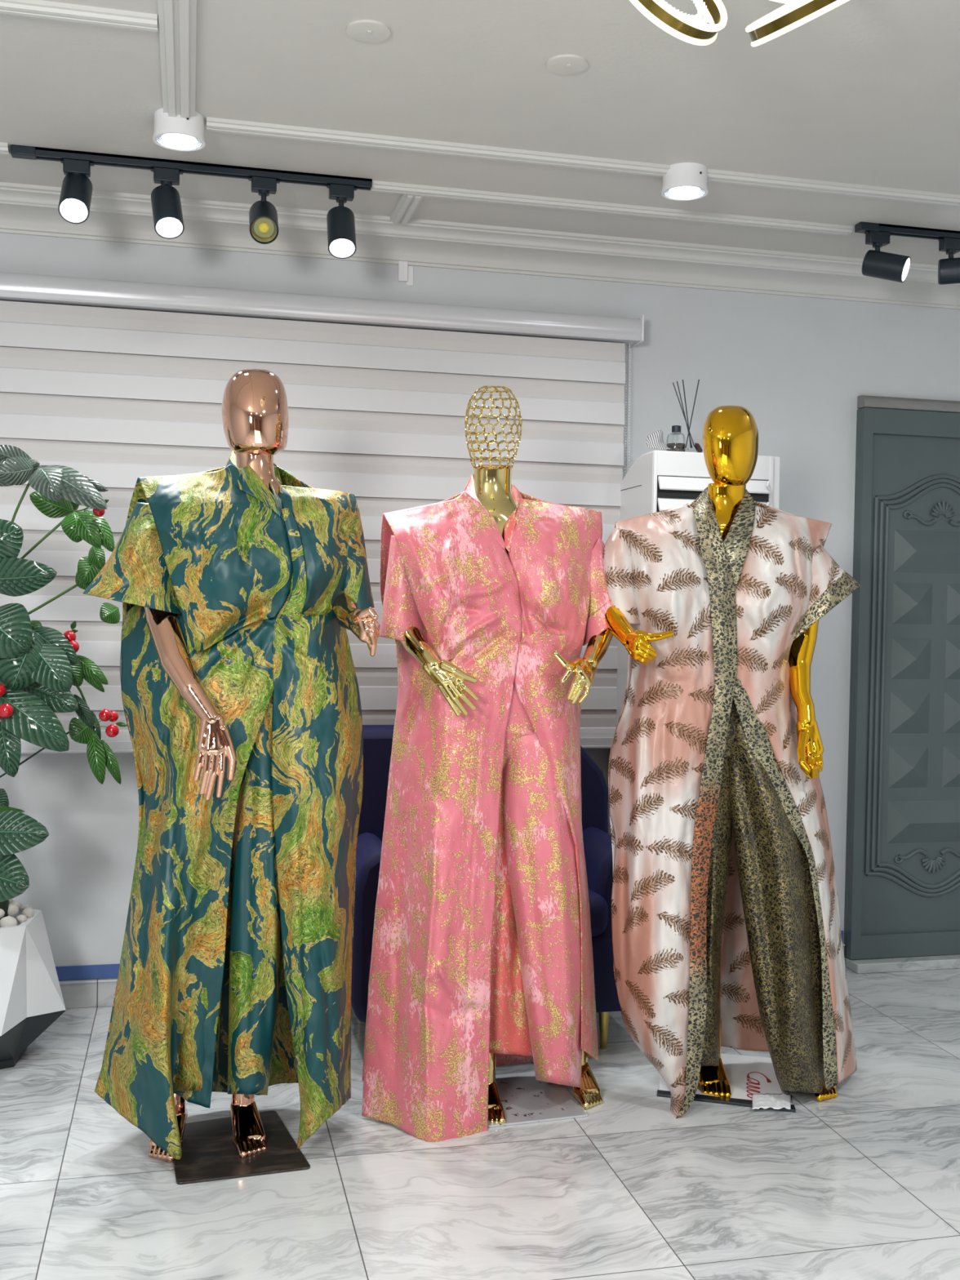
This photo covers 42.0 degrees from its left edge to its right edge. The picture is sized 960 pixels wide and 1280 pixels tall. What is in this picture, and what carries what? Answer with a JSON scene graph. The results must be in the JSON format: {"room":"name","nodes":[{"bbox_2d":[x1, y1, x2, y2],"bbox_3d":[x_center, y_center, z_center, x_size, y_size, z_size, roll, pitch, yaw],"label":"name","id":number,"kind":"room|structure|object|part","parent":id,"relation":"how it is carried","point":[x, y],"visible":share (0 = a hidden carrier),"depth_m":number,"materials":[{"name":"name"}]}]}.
{"room":"clothing boutique","nodes":[
{"label":"clothing boutique","id":0,"kind":"room"},
{"bbox_2d":[0,967,959,1279],"bbox_3d":[0.402,1.263,0.855,6.000,0.050,6.610,1,2,-13],"label":"floor","id":1,"kind":"structure","parent":0,"point":[862,1183],"depth_m":2.72,"materials":[{"name":"stone"}]},
{"bbox_2d":[0,909,66,1069],"bbox_3d":[-1.371,0.950,3.407,0.468,0.385,0.434,1,2,-13],"label":"planter","id":2,"kind":"object","parent":1,"relation":"on","point":[31,997],"visible":0.92,"depth_m":3.34,"materials":[{"name":"white ceramic"}]},
{"bbox_2d":[0,908,4,918],"bbox_3d":[-1.290,0.732,3.345,0.036,0.031,0.033,1,2,-13],"label":"pebble","id":3,"kind":"object","parent":2,"relation":"in","point":[2,911],"visible":1,"depth_m":3.34,"materials":[{"name":"white stone"}]},
{"bbox_2d":[0,915,17,927],"bbox_3d":[-1.257,0.755,3.332,0.046,0.041,0.028,1,2,-13],"label":"pebble","id":4,"kind":"object","parent":2,"relation":"in","point":[8,921],"visible":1,"depth_m":3.32,"materials":[{"name":"white stone"}]},
{"bbox_2d":[7,903,18,916],"bbox_3d":[-1.272,0.735,3.396,0.038,0.038,0.031,1,2,-13],"label":"pebble","id":5,"kind":"object","parent":2,"relation":"in","point":[13,910],"visible":0.87,"depth_m":3.39,"materials":[{"name":"white stone"}]},
{"bbox_2d":[8,901,20,909],"bbox_3d":[-1.284,0.735,3.448,0.033,0.031,0.034,1,2,-13],"label":"pebble","id":6,"kind":"object","parent":2,"relation":"in","point":[15,903],"visible":0.51,"depth_m":3.44,"materials":[{"name":"white stone"}]},
{"bbox_2d":[16,914,26,923],"bbox_3d":[-1.239,0.754,3.380,0.028,0.025,0.026,1,2,-13],"label":"pebble","id":7,"kind":"object","parent":2,"relation":"in","point":[21,918],"visible":0.99,"depth_m":3.37,"materials":[{"name":"white stone"}]},
{"bbox_2d":[20,904,31,911],"bbox_3d":[-1.261,0.748,3.476,0.030,0.026,0.025,1,2,-13],"label":"pebble","id":8,"kind":"object","parent":2,"relation":"in","point":[25,906],"visible":0.48,"depth_m":3.47,"materials":[{"name":"white stone"}]},
{"bbox_2d":[21,907,34,918],"bbox_3d":[-1.240,0.752,3.430,0.034,0.037,0.033,1,2,-13],"label":"pebble","id":9,"kind":"object","parent":2,"relation":"in","point":[28,912],"visible":0.73,"depth_m":3.42,"materials":[{"name":"white stone"}]},
{"bbox_3d":[-1.373,1.073,3.410,0.468,0.138,0.434,1,2,-13],"label":"pot","id":10,"kind":"part","parent":2,"relation":"part of","materials":[{"name":"black"}]},
{"bbox_2d":[0,444,127,927],"bbox_3d":[-1.170,0.160,3.203,0.485,1.313,0.333,1,2,17],"label":"plant","id":11,"kind":"object","parent":2,"relation":"on","point":[40,665],"visible":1,"depth_m":3.11,"materials":[{"name":"green plant"}]},
{"bbox_3d":[-1.232,-0.205,3.214,0.189,0.458,0.017,1,1,6],"label":"stem","id":12,"kind":"part","parent":11,"relation":"part of","materials":[{"name":"green plant"}]},
{"bbox_3d":[-1.169,0.315,3.240,0.314,0.194,0.026,1,2,-13],"label":"stem","id":13,"kind":"part","parent":11,"relation":"part of","materials":[{"name":"black"}]},
{"bbox_3d":[-1.194,-0.202,3.247,0.271,0.275,0.012,1,1,-11],"label":"stem","id":14,"kind":"part","parent":11,"relation":"part of","materials":[{"name":"green plant"}]},
{"bbox_3d":[-1.169,-0.082,3.250,0.314,0.184,0.025,0,2,-21],"label":"stem","id":15,"kind":"part","parent":11,"relation":"part of","materials":[{"name":"green plant"}]},
{"bbox_3d":[-1.084,0.131,3.245,0.207,0.286,0.021,0,2,-34],"label":"stem","id":16,"kind":"part","parent":11,"relation":"part of","materials":[{"name":"green plant"}]},
{"bbox_3d":[-1.036,-0.346,3.264,0.050,0.025,0.008,1,1,-1],"label":"stem","id":17,"kind":"part","parent":11,"relation":"part of","materials":[{"name":"green plant"}]},
{"bbox_2d":[144,368,379,1184],"bbox_3d":[-0.511,0.275,2.850,0.521,1.791,0.408,1,1,-11],"label":"mannequin","id":18,"kind":"object","parent":1,"relation":"on","point":[249,1142],"visible":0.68,"depth_m":2.77},
{"bbox_3d":[-0.660,0.013,2.718,0.083,0.341,0.262,0,2,-43],"label":"arm","id":19,"kind":"part","parent":18,"relation":"part of","materials":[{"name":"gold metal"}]},
{"bbox_2d":[173,694,282,1095],"bbox_3d":[-0.543,0.551,2.871,0.328,1.072,0.209,1,2,-13],"label":"trousers","id":20,"kind":"object","parent":18,"relation":"on","point":[255,953],"visible":0.3,"depth_m":2.79,"materials":[{"name":"green fabric"}]},
{"bbox_3d":[-0.633,0.582,2.856,0.190,0.982,0.144,2,2,32],"label":"trouser leg","id":21,"kind":"part","parent":20,"relation":"part of","materials":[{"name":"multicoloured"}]},
{"bbox_3d":[-0.517,0.590,2.875,0.134,0.996,0.203,1,2,-13],"label":"trouser leg","id":22,"kind":"part","parent":20,"relation":"part of","materials":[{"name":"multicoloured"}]},
{"bbox_2d":[82,450,374,1159],"bbox_3d":[-0.576,0.340,2.877,0.645,1.572,0.408,1,2,-13],"label":"robe","id":23,"kind":"object","parent":18,"relation":"on","point":[253,576],"visible":0.96,"depth_m":2.76,"materials":[{"name":"green fabric"}]},
{"bbox_3d":[-0.668,0.506,2.753,0.397,1.204,0.179,1,2,15],"label":"skirt panel","id":24,"kind":"part","parent":23,"relation":"part of","materials":[{"name":"teal fabric"}]},
{"bbox_3d":[-0.596,-0.184,2.739,0.370,0.419,0.151,1,1,4],"label":"bodice panel","id":25,"kind":"part","parent":23,"relation":"part of","materials":[{"name":"fabric"}]},
{"bbox_3d":[-0.353,-0.193,2.815,0.221,0.313,0.144,0,2,-32],"label":"bodice panel","id":26,"kind":"part","parent":23,"relation":"part of","materials":[{"name":"fabric"}]},
{"bbox_3d":[-0.345,0.541,2.848,0.115,1.210,0.279,2,2,42],"label":"skirt panel","id":27,"kind":"part","parent":23,"relation":"part of","materials":[{"name":"fabric"}]},
{"bbox_3d":[-0.574,1.167,2.875,0.289,0.005,0.336,0,2,-23],"label":"plate","id":28,"kind":"part","parent":18,"relation":"part of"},
{"bbox_3d":[-0.299,-0.091,2.840,0.074,0.137,0.193,1,2,-13],"label":"arm","id":29,"kind":"part","parent":18,"relation":"part of","materials":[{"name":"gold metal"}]},
{"bbox_2d":[351,724,621,1048],"bbox_3d":[0.017,0.717,3.687,0.845,0.885,0.590,1,2,-13],"label":"armchair","id":30,"kind":"object","parent":1,"relation":"on","point":[377,739],"visible":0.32,"depth_m":3.52,"materials":[{"name":"blue fabric"}]},
{"bbox_3d":[-0.306,0.802,3.537,0.150,0.472,0.340,1,2,-13],"label":"armrest","id":31,"kind":"part","parent":30,"relation":"part of","materials":[{"name":"blue fabric"}]},
{"bbox_3d":[-0.020,0.652,3.856,0.808,0.765,0.240,1,2,-13],"label":"backrest","id":32,"kind":"part","parent":30,"relation":"part of","materials":[{"name":"blue fabric"}]},
{"bbox_3d":[0.015,0.929,3.683,0.805,0.240,0.490,1,2,-13],"label":"seat","id":33,"kind":"part","parent":30,"relation":"part of","materials":[{"name":"blue fabric"}]},
{"bbox_2d":[587,887,608,936],"bbox_3d":[0.044,0.762,3.592,0.575,0.120,0.390,1,2,-13],"label":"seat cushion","id":34,"kind":"object","parent":30,"relation":"on","point":[597,896],"depth_m":3.47,"materials":[{"name":"blue fabric"}]},
{"bbox_3d":[0.366,0.809,3.694,0.160,0.472,0.340,1,2,-13],"label":"armrest","id":35,"kind":"part","parent":30,"relation":"part of","materials":[{"name":"blue fabric"}]},
{"bbox_3d":[0.354,1.110,3.577,0.032,0.115,0.032,1,2,-13],"label":"leg","id":36,"kind":"part","parent":30,"relation":"part of","materials":[{"name":"gold metal"}]},
{"bbox_2d":[400,385,613,1127],"bbox_3d":[0.052,0.275,3.096,0.588,1.799,0.426,1,2,-18],"label":"mannequin","id":37,"kind":"object","parent":1,"relation":"on","point":[517,1098],"visible":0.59,"depth_m":3.02},
{"bbox_3d":[-0.153,-0.030,2.943,0.061,0.208,0.227,0,2,-31],"label":"arm","id":38,"kind":"part","parent":37,"relation":"part of","materials":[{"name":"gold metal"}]},
{"bbox_2d":[361,474,613,1142],"bbox_3d":[0.060,0.386,3.112,0.660,1.624,0.382,0,2,-29],"label":"robe","id":39,"kind":"object","parent":37,"relation":"on","point":[447,572],"visible":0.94,"depth_m":2.96,"materials":[{"name":"pink fabric"}]},
{"bbox_3d":[-0.110,0.576,2.977,0.364,1.246,0.153,1,2,18],"label":"skirt panel","id":40,"kind":"part","parent":39,"relation":"part of","materials":[{"name":"pink fabric"}]},
{"bbox_3d":[-0.073,-0.152,2.936,0.343,0.412,0.164,1,1,5],"label":"bodice panel","id":41,"kind":"part","parent":39,"relation":"part of","materials":[{"name":"pink fabric"}]},
{"bbox_3d":[0.207,0.258,3.071,0.090,0.546,0.300,2,2,40],"label":"skirt panel","id":42,"kind":"part","parent":39,"relation":"part of","materials":[{"name":"pink fabric"}]},
{"bbox_3d":[0.200,-0.139,3.028,0.295,0.406,0.136,0,2,-27],"label":"bodice panel","id":43,"kind":"part","parent":39,"relation":"part of","materials":[{"name":"pink fabric"}]},
{"bbox_2d":[488,682,582,1088],"bbox_3d":[0.104,0.592,3.094,0.379,1.150,0.234,0,2,-19],"label":"trousers","id":44,"kind":"object","parent":37,"relation":"on","point":[535,997],"visible":0.48,"depth_m":3.03,"materials":[{"name":"pink fabric"}]},
{"bbox_3d":[0.042,0.586,3.116,0.249,0.970,0.144,0,2,-44],"label":"trouser leg","id":45,"kind":"part","parent":44,"relation":"part of","materials":[{"name":"pink fabric"}]},
{"bbox_3d":[0.102,1.170,3.200,0.268,0.005,0.316,1,2,-15],"label":"plate","id":46,"kind":"part","parent":37,"relation":"part of","materials":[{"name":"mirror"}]},
{"bbox_3d":[0.293,-0.032,3.072,0.058,0.212,0.196,2,2,24],"label":"arm","id":47,"kind":"part","parent":37,"relation":"part of","materials":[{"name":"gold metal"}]},
{"bbox_2d":[608,450,780,835],"bbox_3d":[0.690,0.287,4.073,0.428,1.748,0.389,1,2,-13],"label":"air conditioner","id":48,"kind":"object","parent":1,"relation":"on","point":[657,481],"visible":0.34,"depth_m":3.90,"materials":[{"name":"white plastic"}]},
{"bbox_2d":[646,430,688,449],"bbox_3d":[0.580,-0.630,3.938,0.133,0.067,0.080,1,2,-13],"label":"paper","id":49,"kind":"object","parent":48,"relation":"on","point":[655,440],"visible":0.89,"depth_m":3.93,"materials":[{"name":"white paper"}]},
{"bbox_2d":[666,379,699,451],"bbox_3d":[0.641,-0.704,3.929,0.107,0.237,0.058,1,2,-13],"label":"reed diffuser","id":50,"kind":"object","parent":48,"relation":"on","point":[676,440],"visible":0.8,"depth_m":3.91,"materials":[{"name":"clear glass"}]},
{"bbox_2d":[666,431,685,451],"bbox_3d":[0.616,-0.621,3.926,0.058,0.069,0.058,1,2,-13],"label":"bottle","id":51,"kind":"object","parent":50,"relation":"on","point":[676,441],"depth_m":3.90,"materials":[{"name":"clear glass"}]},
{"bbox_2d":[693,442,702,452],"bbox_3d":[0.685,-0.602,3.922,0.028,0.034,0.036,1,2,-13],"label":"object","id":52,"kind":"object","parent":48,"relation":"on","point":[697,446],"visible":0.94,"depth_m":3.91,"materials":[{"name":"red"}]},
{"bbox_2d":[656,475,768,511],"bbox_3d":[0.722,-0.270,3.899,0.373,0.470,0.003,1,2,-13],"label":"grille","id":53,"kind":"object","parent":48,"relation":"attached to","point":[665,497],"depth_m":3.86,"materials":[{"name":"plastic"}]},
{"bbox_2d":[604,404,837,1112],"bbox_3d":[0.594,0.289,3.268,0.680,1.780,0.556,1,2,-13],"label":"mannequin","id":54,"kind":"object","parent":1,"relation":"on","point":[730,436],"visible":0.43,"depth_m":3.14},
{"bbox_3d":[0.333,-0.052,3.054,0.058,0.141,0.181,1,2,-18],"label":"arm","id":55,"kind":"part","parent":54,"relation":"part of","materials":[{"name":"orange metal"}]},
{"bbox_3d":[0.659,1.176,3.356,0.341,0.005,0.365,1,1,12],"label":"plate","id":56,"kind":"part","parent":54,"relation":"part of","materials":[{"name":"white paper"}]},
{"bbox_2d":[603,486,860,1118],"bbox_3d":[0.655,0.396,3.231,0.766,1.611,0.362,0,2,-32],"label":"robe","id":57,"kind":"object","parent":54,"relation":"on","point":[735,607],"visible":0.93,"depth_m":3.07,"materials":[{"name":"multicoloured fabric"}]},
{"bbox_3d":[0.447,0.427,3.113,0.175,1.550,0.250,0,2,-38],"label":"panel","id":58,"kind":"part","parent":57,"relation":"part of","materials":[{"name":"fabric"}]},
{"bbox_3d":[0.824,0.409,3.198,0.515,1.499,0.128,0,2,-32],"label":"panel","id":59,"kind":"part","parent":57,"relation":"part of","materials":[{"name":"fabric"}]},
{"bbox_2d":[701,699,825,1093],"bbox_3d":[0.717,0.625,3.249,0.389,1.215,0.353,1,1,12],"label":"trousers","id":60,"kind":"object","parent":54,"relation":"attached to","point":[778,901],"visible":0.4,"depth_m":3.14,"materials":[{"name":"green fabric"}]},
{"bbox_3d":[0.613,0.637,3.258,0.115,1.064,0.286,1,2,16],"label":"trouser leg","id":61,"kind":"part","parent":60,"relation":"part of","materials":[{"name":"multicoloured fabric"}]},
{"bbox_3d":[0.831,0.033,3.220,0.082,0.396,0.161,2,2,20],"label":"arm","id":62,"kind":"part","parent":54,"relation":"part of","materials":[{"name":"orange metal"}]},
{"bbox_2d":[0,0,959,265],"bbox_3d":[0.445,-1.236,0.791,6.000,0.050,6.610,1,2,-13],"label":"ceiling","id":63,"kind":"structure","parent":0,"point":[864,92],"depth_m":2.97,"materials":[{"name":"paint"}]},
{"bbox_2d":[0,142,10,155],"bbox_3d":[-2.181,-1.305,3.084,1.925,0.018,0.050,1,2,-13],"label":"trim","id":64,"kind":"structure","parent":63,"relation":"attached to","point":[5,149],"depth_m":3.29,"materials":[{"name":"paint"}]},
{"bbox_2d":[0,0,157,31],"bbox_3d":[-1.795,-1.279,2.307,2.325,0.018,0.050,1,2,-13],"label":"trim","id":65,"kind":"structure","parent":63,"relation":"attached to","point":[31,8],"depth_m":2.52,"materials":[{"name":"paint"}]},
{"bbox_2d":[157,0,196,118],"bbox_3d":[-0.078,-1.193,0.239,0.075,0.024,5.770,1,2,-13],"label":"trim","id":66,"kind":"structure","parent":63,"relation":"attached to","point":[177,19],"depth_m":2.69,"materials":[{"name":"paint"}]},
{"bbox_2d":[152,107,205,151],"bbox_3d":[-0.741,-1.258,3.082,0.126,0.062,0.126,1,2,-13],"label":"recessed light","id":67,"kind":"object","parent":63,"relation":"in","point":[177,133],"visible":0.99,"depth_m":3.05,"materials":[{"name":"white plastic"}]},
{"bbox_2d":[161,133,196,144],"bbox_3d":[-0.742,-1.238,3.083,0.084,0.002,0.084,1,2,-13],"label":"diffuser","id":68,"kind":"object","parent":67,"relation":"attached to","point":[166,139],"depth_m":3.09,"materials":[{"name":"white plastic"}]},
{"bbox_2d":[10,144,372,190],"bbox_3d":[-0.773,-1.286,3.413,0.958,0.024,0.036,1,2,-13],"label":"track rail","id":69,"kind":"object","parent":63,"relation":"attached to","point":[23,152],"visible":1,"depth_m":3.39,"materials":[{"name":"black metal"}]},
{"bbox_2d":[57,158,93,223],"bbox_3d":[-1.073,-1.192,3.326,0.086,0.175,0.138,1,2,-13],"label":"track spotlight","id":70,"kind":"object","parent":69,"relation":"attached to","point":[75,198],"visible":1,"depth_m":3.31,"materials":[{"name":"black metal"}]},
{"bbox_3d":[-1.071,-1.144,3.300,0.054,0.038,0.043,1,2,-13],"label":"bulb","id":71,"kind":"part","parent":70,"relation":"part of","materials":[{"name":"white glass"}]},
{"bbox_2d":[151,166,184,239],"bbox_3d":[-0.846,-1.182,3.383,0.090,0.191,0.130,1,2,-13],"label":"track spotlight","id":72,"kind":"object","parent":69,"relation":"attached to","point":[168,221],"visible":1,"depth_m":3.37,"materials":[{"name":"black metal"}]},
{"bbox_3d":[-0.852,-1.222,3.397,0.030,0.043,0.030,1,2,-13],"label":"stem","id":73,"kind":"part","parent":72,"relation":"part of","materials":[{"name":"black metal"}]},
{"bbox_3d":[-0.838,-1.123,3.364,0.054,0.032,0.047,1,2,-13],"label":"bulb","id":74,"kind":"part","parent":72,"relation":"part of","materials":[{"name":"white glass"}]},
{"bbox_2d":[248,176,279,244],"bbox_3d":[-0.592,-1.177,3.435,0.086,0.193,0.144,1,2,-13],"label":"track spotlight","id":75,"kind":"object","parent":69,"relation":"attached to","point":[263,215],"visible":1,"depth_m":3.41,"materials":[{"name":"black metal"}]},
{"bbox_3d":[-0.598,-1.212,3.456,0.030,0.057,0.030,1,2,-13],"label":"stem","id":76,"kind":"part","parent":75,"relation":"part of","materials":[{"name":"black metal"}]},
{"bbox_3d":[-0.587,-1.121,3.400,0.028,0.022,0.018,1,2,-13],"label":"bulb","id":77,"kind":"part","parent":75,"relation":"part of","materials":[{"name":"yellow glass"}]},
{"bbox_2d":[326,183,357,258],"bbox_3d":[-0.385,-1.169,3.492,0.086,0.206,0.128,1,2,-13],"label":"track spotlight","id":78,"kind":"object","parent":69,"relation":"attached to","point":[341,236],"visible":1,"depth_m":3.48,"materials":[{"name":"black metal"}]},
{"bbox_3d":[-0.389,-1.210,3.505,0.030,0.057,0.030,1,2,-13],"label":"stem","id":79,"kind":"part","parent":78,"relation":"part of","materials":[{"name":"black metal"}]},
{"bbox_3d":[-0.383,-1.102,3.473,0.054,0.030,0.048,1,2,-13],"label":"bulb","id":80,"kind":"part","parent":78,"relation":"part of","materials":[{"name":"white glass"}]},
{"bbox_2d":[346,19,391,42],"bbox_3d":[-0.232,-1.264,2.600,0.092,0.010,0.092,1,2,-13],"label":"ceiling plate","id":81,"kind":"object","parent":63,"relation":"attached to","point":[362,30],"visible":1,"depth_m":2.59,"materials":[{"name":"paint"}]},
{"bbox_2d":[390,194,424,225],"bbox_3d":[-0.218,-1.286,3.722,0.060,0.022,0.260,1,2,-13],"label":"trim","id":82,"kind":"structure","parent":63,"relation":"attached to","point":[406,206],"depth_m":3.71,"materials":[{"name":"paint"}]},
{"bbox_2d":[546,54,587,75],"bbox_3d":[0.191,-1.261,2.744,0.092,0.010,0.092,1,2,-13],"label":"ceiling plate","id":83,"kind":"object","parent":63,"relation":"attached to","point":[564,64],"visible":1,"depth_m":2.73,"materials":[{"name":"paint"}]},
{"bbox_2d":[206,116,959,207],"bbox_3d":[1.058,-1.260,3.512,3.570,0.018,0.055,1,2,-13],"label":"trim","id":84,"kind":"structure","parent":63,"relation":"attached to","point":[213,124],"depth_m":3.29,"materials":[{"name":"paint"}]},
{"bbox_2d":[369,180,853,235],"bbox_3d":[0.419,-1.276,3.712,1.495,0.018,0.050,1,2,-13],"label":"trim","id":85,"kind":"structure","parent":63,"relation":"attached to","point":[377,186],"depth_m":3.69,"materials":[{"name":"paint"}]},
{"bbox_2d":[661,162,708,200],"bbox_3d":[0.556,-1.244,3.396,0.126,0.062,0.126,1,2,-13],"label":"ceiling light","id":86,"kind":"object","parent":63,"relation":"in","point":[684,181],"visible":1,"depth_m":3.35,"materials":[{"name":"white plastic"}]},
{"bbox_2d":[669,186,700,195],"bbox_3d":[0.556,-1.223,3.396,0.084,0.002,0.084,1,2,-13],"label":"diffuser","id":87,"kind":"object","parent":86,"relation":"attached to","point":[673,190],"depth_m":3.40,"materials":[{"name":"white plastic"}]},
{"bbox_2d":[629,0,849,46],"bbox_3d":[0.443,-1.095,2.039,0.454,0.298,0.388,1,2,-13],"label":"chandelier","id":88,"kind":"object","parent":63,"relation":"hanging from","point":[691,29],"visible":1,"depth_m":1.98,"materials":[{"name":"gold metal"}]},
{"bbox_3d":[0.313,-1.058,2.045,0.146,0.128,0.096,1,2,-13],"label":"crystal trim","id":89,"kind":"part","parent":88,"relation":"part of","materials":[{"name":"white"}]},
{"bbox_2d":[854,222,959,239],"bbox_3d":[1.749,-1.257,3.966,1.219,0.024,0.036,1,2,-13],"label":"track rail","id":90,"kind":"object","parent":63,"relation":"attached to","point":[861,227],"visible":1,"depth_m":3.85,"materials":[{"name":"black metal"}]},
{"bbox_2d":[861,231,911,282],"bbox_3d":[1.245,-1.172,3.833,0.141,0.161,0.078,2,2,28],"label":"track spotlight","id":91,"kind":"object","parent":90,"relation":"attached to","point":[877,264],"visible":1,"depth_m":3.82,"materials":[{"name":"black metal"}]},
{"bbox_3d":[1.222,-1.196,3.845,0.030,0.047,0.030,1,2,-13],"label":"stem","id":92,"kind":"part","parent":91,"relation":"part of","materials":[{"name":"black metal"}]},
{"bbox_2d":[937,237,959,284],"bbox_3d":[1.494,-1.181,3.896,0.130,0.138,0.079,1,2,17],"label":"track spotlight","id":93,"kind":"object","parent":90,"relation":"attached to","point":[948,269],"visible":1,"depth_m":3.88,"materials":[{"name":"black metal"}]},
{"bbox_3d":[1.470,-1.192,3.903,0.030,0.048,0.030,1,2,-13],"label":"stem","id":94,"kind":"part","parent":93,"relation":"part of","materials":[{"name":"black metal"}]},
{"bbox_2d":[0,232,959,981],"bbox_3d":[-0.338,-0.083,4.090,6.000,2.550,0.100,1,2,-13],"label":"wall","id":95,"kind":"structure","parent":0,"point":[801,366],"depth_m":4.24,"materials":[{"name":"paint"}]},
{"bbox_2d":[0,271,644,753],"bbox_3d":[-0.677,-0.348,3.892,2.443,1.466,0.116,1,2,-13],"label":"roller blind","id":96,"kind":"object","parent":95,"relation":"attached to","point":[38,311],"visible":0.37,"depth_m":3.90,"materials":[{"name":"white fabric"}]},
{"bbox_3d":[-0.708,0.328,3.884,2.395,0.037,0.026,1,2,-13],"label":"rail","id":97,"kind":"part","parent":96,"relation":"part of","materials":[{"name":"white metal"}]},
{"bbox_3d":[0.480,-0.294,4.174,0.028,1.384,0.009,1,2,-13],"label":"bead chain","id":98,"kind":"part","parent":96,"relation":"part of","materials":[{"name":"white plastic"}]},
{"bbox_2d":[397,261,413,285],"bbox_3d":[-0.238,-1.184,4.021,0.050,0.083,0.014,1,2,-13],"label":"wall bracket","id":99,"kind":"object","parent":95,"relation":"attached to","point":[405,273],"visible":1,"depth_m":4.01,"materials":[{"name":"white plastic"}]},
{"bbox_2d":[55,930,843,980],"bbox_3d":[-0.988,1.029,3.916,4.680,0.042,0.006,1,2,-13],"label":"trim","id":100,"kind":"structure","parent":95,"relation":"attached to","point":[104,971],"depth_m":3.86,"materials":[{"name":"paint"}]},
{"bbox_2d":[58,942,844,1008],"bbox_3d":[-0.987,1.094,3.911,4.680,0.084,0.020,1,2,-13],"label":"baseboard","id":101,"kind":"structure","parent":95,"relation":"attached to","point":[95,993],"depth_m":3.85,"materials":[{"name":"stone"}]},
{"bbox_2d":[0,182,959,309],"bbox_3d":[-0.287,-1.254,3.928,6.000,0.098,0.170,1,2,-13],"label":"crown molding","id":102,"kind":"structure","parent":95,"relation":"attached to","point":[24,209],"depth_m":4.01,"materials":[{"name":"paint"}]},
{"bbox_2d":[843,407,959,959],"bbox_3d":[1.762,0.163,4.507,0.915,1.939,0.074,1,2,-13],"label":"door","id":103,"kind":"structure","parent":95,"relation":"in","point":[902,876],"depth_m":4.44,"materials":[{"name":"grey paint"}]},
{"bbox_3d":[1.531,0.453,4.441,0.155,0.149,0.034,1,2,-13],"label":"raised panel","id":104,"kind":"part","parent":103,"relation":"part of","materials":[{"name":"grey paint"}]},
{"bbox_3d":[1.534,0.259,4.436,0.155,0.149,0.034,1,2,-13],"label":"raised panel","id":105,"kind":"part","parent":103,"relation":"part of","materials":[{"name":"grey paint"}]},
{"bbox_3d":[1.538,0.067,4.431,0.155,0.146,0.034,1,2,-13],"label":"raised panel","id":106,"kind":"part","parent":103,"relation":"part of","materials":[{"name":"grey paint"}]},
{"bbox_3d":[1.541,-0.129,4.426,0.155,0.146,0.034,1,2,-13],"label":"raised panel","id":107,"kind":"part","parent":103,"relation":"part of","materials":[{"name":"grey paint"}]},
{"bbox_3d":[1.637,0.167,4.473,0.543,1.517,0.017,1,2,-13],"label":"arch moulding","id":108,"kind":"part","parent":103,"relation":"part of","materials":[{"name":"grey paint"}]},
{"bbox_3d":[1.632,0.651,4.473,0.370,0.151,0.030,1,2,-13],"label":"raised panel","id":109,"kind":"part","parent":103,"relation":"part of","materials":[{"name":"grey paint"}]},
{"bbox_3d":[1.649,-0.313,4.448,0.370,0.150,0.030,1,2,-13],"label":"raised panel","id":110,"kind":"part","parent":103,"relation":"part of","materials":[{"name":"grey paint"}]},
{"bbox_3d":[1.740,0.456,4.490,0.155,0.149,0.034,1,2,-13],"label":"raised panel","id":111,"kind":"part","parent":103,"relation":"part of","materials":[{"name":"grey paint"}]},
{"bbox_3d":[1.744,0.261,4.485,0.155,0.149,0.034,1,2,-13],"label":"raised panel","id":112,"kind":"part","parent":103,"relation":"part of","materials":[{"name":"grey paint"}]},
{"bbox_3d":[1.747,0.069,4.480,0.155,0.146,0.034,1,2,-13],"label":"raised panel","id":113,"kind":"part","parent":103,"relation":"part of","materials":[{"name":"grey paint"}]},
{"bbox_3d":[1.750,-0.127,4.475,0.155,0.146,0.034,1,2,-13],"label":"raised panel","id":114,"kind":"part","parent":103,"relation":"part of","materials":[{"name":"grey paint"}]},
{"bbox_2d":[844,954,959,973],"bbox_3d":[1.799,1.152,4.521,1.015,0.034,0.100,1,2,-13],"label":"trim","id":115,"kind":"structure","parent":95,"relation":"attached to","point":[949,961],"depth_m":4.41,"materials":[{"name":"stone"}]},
{"bbox_2d":[857,395,959,413],"bbox_3d":[1.804,-0.831,4.487,0.965,0.045,0.054,1,2,-13],"label":"door frame","id":116,"kind":"structure","parent":95,"relation":"attached to","point":[863,401],"depth_m":4.40,"materials":[{"name":"paint"}]}
]}

